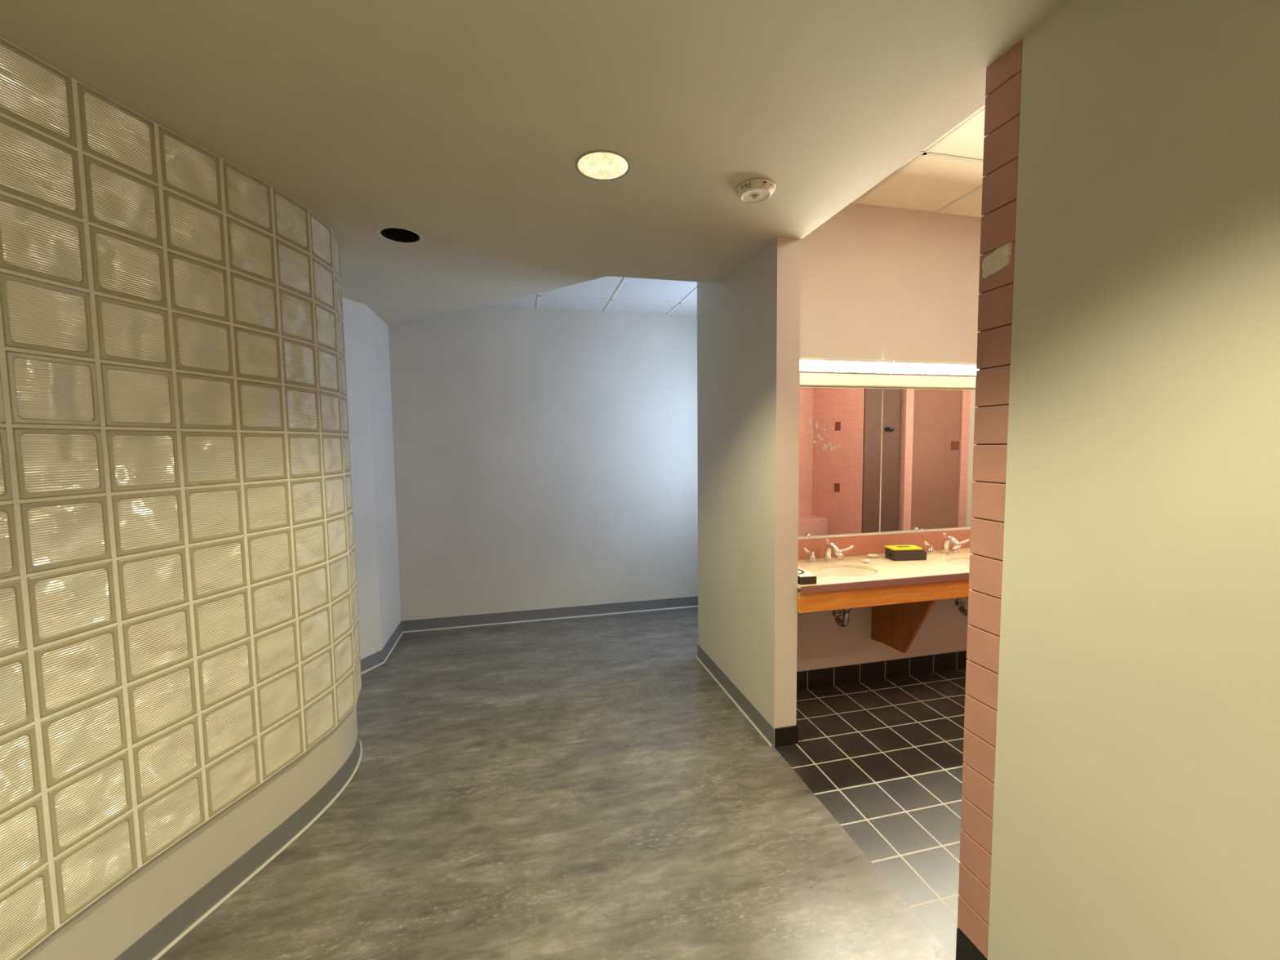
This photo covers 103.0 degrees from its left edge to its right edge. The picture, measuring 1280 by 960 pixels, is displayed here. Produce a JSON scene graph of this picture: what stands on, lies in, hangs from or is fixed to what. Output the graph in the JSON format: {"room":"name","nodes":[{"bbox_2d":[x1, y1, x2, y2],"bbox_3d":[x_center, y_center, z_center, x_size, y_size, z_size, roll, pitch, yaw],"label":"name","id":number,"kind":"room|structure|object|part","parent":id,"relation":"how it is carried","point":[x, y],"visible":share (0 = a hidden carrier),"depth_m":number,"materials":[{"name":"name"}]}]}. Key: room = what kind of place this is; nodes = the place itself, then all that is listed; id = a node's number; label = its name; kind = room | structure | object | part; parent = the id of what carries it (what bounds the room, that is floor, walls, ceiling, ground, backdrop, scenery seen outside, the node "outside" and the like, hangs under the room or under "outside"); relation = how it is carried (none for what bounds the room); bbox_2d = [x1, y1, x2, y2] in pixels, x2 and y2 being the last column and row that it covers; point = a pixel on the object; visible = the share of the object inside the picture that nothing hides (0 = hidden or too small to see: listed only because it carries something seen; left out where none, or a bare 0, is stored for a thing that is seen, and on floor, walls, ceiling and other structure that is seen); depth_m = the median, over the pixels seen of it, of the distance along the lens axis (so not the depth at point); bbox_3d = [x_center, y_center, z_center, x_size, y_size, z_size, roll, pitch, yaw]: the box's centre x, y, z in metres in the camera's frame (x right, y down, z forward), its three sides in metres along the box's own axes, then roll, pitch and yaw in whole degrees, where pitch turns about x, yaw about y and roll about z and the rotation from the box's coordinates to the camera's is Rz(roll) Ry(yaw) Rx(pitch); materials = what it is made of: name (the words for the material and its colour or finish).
{"room":"hallway","nodes":[
{"label":"hallway","id":0,"kind":"room"},
{"bbox_2d":[342,297,401,659],"bbox_3d":[-2.176,0.075,3.437,0.404,2.625,1.895,0,4,8],"label":"wall","id":1,"kind":"structure","parent":0,"point":[366,348],"depth_m":3.70,"materials":[{"name":"paint"}]},
{"bbox_2d":[360,621,403,674],"bbox_3d":[-2.075,1.333,3.531,0.261,0.100,1.772,0,4,9],"label":"baseboard","id":2,"kind":"structure","parent":1,"relation":"attached to","point":[378,658],"depth_m":3.79,"materials":[{"name":"grey plastic"}]},
{"bbox_2d":[0,0,1069,324],"bbox_3d":[-1.720,-1.363,1.036,5.600,0.585,6.580,-2,4,-13],"label":"ceiling","id":3,"kind":"structure","parent":0,"point":[464,126],"depth_m":1.53,"materials":[{"name":"paint"}]},
{"bbox_2d":[376,226,423,244],"bbox_3d":[-1.151,-1.247,2.439,0.204,0.154,0.204,-2,4,-13],"label":"recessed light","id":4,"kind":"object","parent":3,"relation":"in","point":[395,233],"visible":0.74,"depth_m":2.51,"materials":[{"name":"black metal"}]},
{"bbox_2d":[574,150,631,181],"bbox_3d":[-0.136,-1.216,1.851,0.204,0.156,0.204,-2,4,-13],"label":"recessed light","id":5,"kind":"object","parent":3,"relation":"in","point":[597,165],"visible":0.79,"depth_m":1.84,"materials":[{"name":"white metal"}]},
{"bbox_2d":[736,178,775,203],"bbox_3d":[0.461,-1.145,2.030,0.154,0.036,0.154,-2,4,-13],"label":"smoke detector","id":6,"kind":"object","parent":3,"relation":"attached to","point":[754,190],"visible":1,"depth_m":2.00,"materials":[{"name":"white plastic"}]},
{"bbox_2d":[387,305,697,621],"bbox_3d":[-0.022,-0.236,4.866,4.600,3.000,0.120,-2,4,-13],"label":"wall","id":7,"kind":"structure","parent":0,"point":[544,458],"depth_m":4.61,"materials":[{"name":"paint"}]},
{"bbox_2d":[401,595,697,632],"bbox_3d":[-0.542,1.230,4.769,3.135,0.100,0.016,-2,4,-13],"label":"baseboard","id":8,"kind":"structure","parent":7,"relation":"attached to","point":[433,624],"depth_m":4.70,"materials":[{"name":"grey plastic"}]},
{"bbox_2d":[157,606,966,959],"bbox_3d":[0.634,1.519,1.848,10.400,0.100,6.700,-2,4,-13],"label":"floor","id":9,"kind":"structure","parent":0,"point":[584,788],"depth_m":2.18,"materials":[{"name":"laminate"}]},
{"bbox_2d":[0,36,361,959],"bbox_3d":[-1.554,0.209,1.481,0.733,2.614,3.128,-2,4,-13],"label":"block wall","id":10,"kind":"structure","parent":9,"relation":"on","point":[180,676],"depth_m":1.58,"materials":[{"name":"glass"}]},
{"bbox_2d":[114,726,362,959],"bbox_3d":[-1.466,1.464,1.543,0.410,0.100,3.064,-1,4,-8],"label":"baseboard","id":11,"kind":"structure","parent":10,"relation":"attached to","point":[169,931],"depth_m":1.86,"materials":[{"name":"grey plastic"}]},
{"bbox_2d":[485,275,697,315],"bbox_3d":[0.163,-1.509,3.929,4.400,0.035,1.750,-2,4,-13],"label":"ceiling","id":12,"kind":"structure","parent":0,"point":[608,293],"depth_m":4.22,"materials":[{"name":"tile"}]},
{"bbox_2d":[697,202,982,746],"bbox_3d":[2.857,-0.288,3.692,4.732,3.200,1.170,-2,4,-13],"label":"wall","id":13,"kind":"structure","parent":0,"point":[870,282],"depth_m":3.20,"materials":[{"name":"paint"}]},
{"bbox_2d":[695,644,798,746],"bbox_3d":[0.968,1.311,3.354,0.849,0.100,1.196,-2,4,-13],"label":"baseboard","id":14,"kind":"structure","parent":13,"relation":"attached to","point":[766,730],"depth_m":2.95,"materials":[{"name":"grey plastic"}]},
{"bbox_2d":[800,356,893,387],"bbox_3d":[1.151,-0.666,3.153,0.886,0.160,0.099,-2,4,-13],"label":"vanity light","id":15,"kind":"object","parent":13,"relation":"attached to","point":[814,371],"visible":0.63,"depth_m":3.15,"materials":[{"name":"white plastic"}]},
{"bbox_2d":[796,650,967,690],"bbox_3d":[2.498,1.262,3.649,3.653,0.122,0.009,-2,4,-13],"label":"baseboard","id":16,"kind":"structure","parent":13,"relation":"attached to","point":[820,677],"depth_m":3.44,"materials":[{"name":"black tile"}]},
{"bbox_2d":[797,529,970,559],"bbox_3d":[2.481,0.402,3.584,3.650,0.128,0.015,-2,4,-13],"label":"backsplash","id":17,"kind":"structure","parent":13,"relation":"attached to","point":[863,544],"depth_m":3.36,"materials":[{"name":"pink tile"}]},
{"bbox_2d":[797,529,972,653],"bbox_3d":[2.547,0.706,3.338,3.650,0.703,0.561,-2,4,-13],"label":"countertop","id":18,"kind":"structure","parent":13,"relation":"attached to","point":[901,594],"depth_m":3.01,"materials":[{"name":"beige laminate"}]},
{"bbox_2d":[797,565,817,585],"bbox_3d":[0.863,0.515,2.775,0.094,0.050,0.232,-1,4,-9],"label":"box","id":19,"kind":"object","parent":18,"relation":"on","point":[804,576],"visible":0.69,"depth_m":2.67,"materials":[{"name":"brown plastic"}]},
{"bbox_3d":[0.863,0.496,2.773,0.094,0.006,0.232,-1,4,-9],"label":"plate","id":20,"kind":"part","parent":19,"relation":"part of","materials":[{"name":"white plastic"}]},
{"bbox_2d":[803,539,853,561],"bbox_3d":[1.188,0.443,3.159,0.356,0.132,0.162,-2,4,-13],"label":"faucet","id":21,"kind":"object","parent":18,"relation":"on","point":[839,556],"visible":1,"depth_m":3.18,"materials":[{"name":"silver metal"}]},
{"bbox_3d":[1.047,0.442,3.165,0.087,0.048,0.032,-3,5,-35],"label":"lever","id":22,"kind":"part","parent":21,"relation":"part of","materials":[{"name":"silver metal"}]},
{"bbox_3d":[1.080,0.478,3.193,0.052,0.060,0.052,-2,4,-13],"label":"handle","id":23,"kind":"part","parent":21,"relation":"part of","materials":[{"name":"silver metal"}]},
{"bbox_3d":[1.190,0.444,3.148,0.042,0.132,0.138,-2,4,-13],"label":"spout","id":24,"kind":"part","parent":21,"relation":"part of","materials":[{"name":"silver metal"}]},
{"bbox_3d":[1.271,0.473,3.238,0.052,0.060,0.052,-2,4,-13],"label":"handle","id":25,"kind":"part","parent":21,"relation":"part of","materials":[{"name":"silver metal"}]},
{"bbox_3d":[1.311,0.434,3.228,0.087,0.048,0.032,0,4,9],"label":"lever","id":26,"kind":"part","parent":21,"relation":"part of","materials":[{"name":"silver metal"}]},
{"bbox_2d":[818,567,876,627],"bbox_3d":[1.226,0.705,3.034,0.351,0.336,0.460,0,4,15],"label":"sink","id":27,"kind":"object","parent":18,"relation":"in","point":[840,571],"visible":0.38,"depth_m":3.05,"materials":[{"name":"white ceramic"}]},
{"bbox_3d":[1.206,0.608,2.958,0.365,0.132,0.301,-2,4,-13],"label":"bowl","id":28,"kind":"part","parent":27,"relation":"part of","materials":[{"name":"white ceramic"}]},
{"bbox_2d":[862,559,870,563],"bbox_3d":[1.392,0.498,3.129,0.044,0.022,0.033,-2,4,-13],"label":"soap","id":29,"kind":"object","parent":18,"relation":"on","point":[866,561],"visible":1,"depth_m":3.12,"materials":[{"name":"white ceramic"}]},
{"bbox_2d":[866,553,879,557],"bbox_3d":[1.505,0.490,3.289,0.088,0.012,0.064,-2,4,-13],"label":"soap dish","id":30,"kind":"object","parent":18,"relation":"on","point":[871,555],"visible":1,"depth_m":3.29,"materials":[{"name":"white ceramic"}]},
{"bbox_2d":[884,544,926,560],"bbox_3d":[1.687,0.461,3.228,0.228,0.077,0.107,-1,4,-4],"label":"box","id":31,"kind":"object","parent":18,"relation":"on","point":[910,552],"visible":1,"depth_m":3.18,"materials":[{"name":"cardboard"}]},
{"bbox_3d":[1.687,0.446,3.228,0.228,0.046,0.105,-1,4,-4],"label":"lid","id":32,"kind":"part","parent":31,"relation":"part of","materials":[{"name":"yellow plastic"}]},
{"bbox_2d":[923,533,969,554],"bbox_3d":[2.027,0.421,3.332,0.356,0.132,0.162,-2,4,-13],"label":"faucet","id":33,"kind":"object","parent":18,"relation":"on","point":[955,548],"visible":1,"depth_m":3.35,"materials":[{"name":"silver metal"}]},
{"bbox_3d":[1.886,0.420,3.337,0.087,0.048,0.032,-3,5,-35],"label":"lever","id":34,"kind":"part","parent":33,"relation":"part of","materials":[{"name":"silver metal"}]},
{"bbox_3d":[1.920,0.457,3.365,0.052,0.060,0.052,-2,4,-13],"label":"handle","id":35,"kind":"part","parent":33,"relation":"part of","materials":[{"name":"silver metal"}]},
{"bbox_3d":[2.030,0.422,3.320,0.042,0.132,0.138,-2,4,-13],"label":"spout","id":36,"kind":"part","parent":33,"relation":"part of","materials":[{"name":"silver metal"}]},
{"bbox_3d":[2.111,0.452,3.410,0.052,0.060,0.052,-2,4,-13],"label":"handle","id":37,"kind":"part","parent":33,"relation":"part of","materials":[{"name":"silver metal"}]},
{"bbox_3d":[2.151,0.413,3.400,0.087,0.048,0.032,0,4,9],"label":"lever","id":38,"kind":"part","parent":33,"relation":"part of","materials":[{"name":"silver metal"}]},
{"bbox_2d":[946,560,969,616],"bbox_3d":[2.074,0.683,3.203,0.351,0.336,0.460,0,4,15],"label":"sink","id":39,"kind":"object","parent":18,"relation":"in","point":[959,602],"visible":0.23,"depth_m":3.23,"materials":[{"name":"white ceramic"}]},
{"bbox_3d":[2.054,0.587,3.127,0.365,0.132,0.301,-2,4,-13],"label":"bowl","id":40,"kind":"part","parent":39,"relation":"part of","materials":[{"name":"white ceramic"}]},
{"bbox_2d":[798,386,977,539],"bbox_3d":[2.447,-0.142,3.535,3.570,0.962,0.022,-2,4,-13],"label":"wall mirror","id":41,"kind":"object","parent":13,"relation":"attached to","point":[873,460],"visible":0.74,"depth_m":3.34,"materials":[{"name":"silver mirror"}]},
{"bbox_2d":[882,360,978,388],"bbox_3d":[2.017,-0.690,3.357,0.886,0.160,0.099,-2,4,-13],"label":"vanity light","id":42,"kind":"object","parent":13,"relation":"attached to","point":[904,373],"visible":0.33,"depth_m":3.29,"materials":[{"name":"plastic"}]},
{"bbox_2d":[852,104,985,217],"bbox_3d":[3.284,-1.682,2.002,4.602,0.035,3.290,-2,4,-13],"label":"ceiling","id":43,"kind":"structure","parent":0,"point":[946,176],"depth_m":2.90,"materials":[{"name":"tile"}]},
{"bbox_2d":[987,0,1279,959],"bbox_3d":[1.381,0.269,-0.015,0.130,2.635,2.900,-2,4,-13],"label":"wall","id":44,"kind":"structure","parent":0,"point":[1136,814],"depth_m":1.07,"materials":[{"name":"paint"}]},
{"bbox_2d":[955,39,1022,959],"bbox_3d":[1.037,0.176,1.446,0.138,2.625,0.106,-2,4,-13],"label":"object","id":45,"kind":"structure","parent":44,"relation":"attached to","point":[1003,75],"depth_m":1.42,"materials":[{"name":"pink tile"}]},
{"bbox_2d":[982,241,1012,278],"bbox_3d":[0.961,-0.591,1.375,0.004,0.071,0.089,-2,4,-13],"label":"scrap","id":46,"kind":"object","parent":44,"relation":"attached to","point":[999,259],"visible":1,"depth_m":1.37,"materials":[{"name":"beige paper"}]}
]}

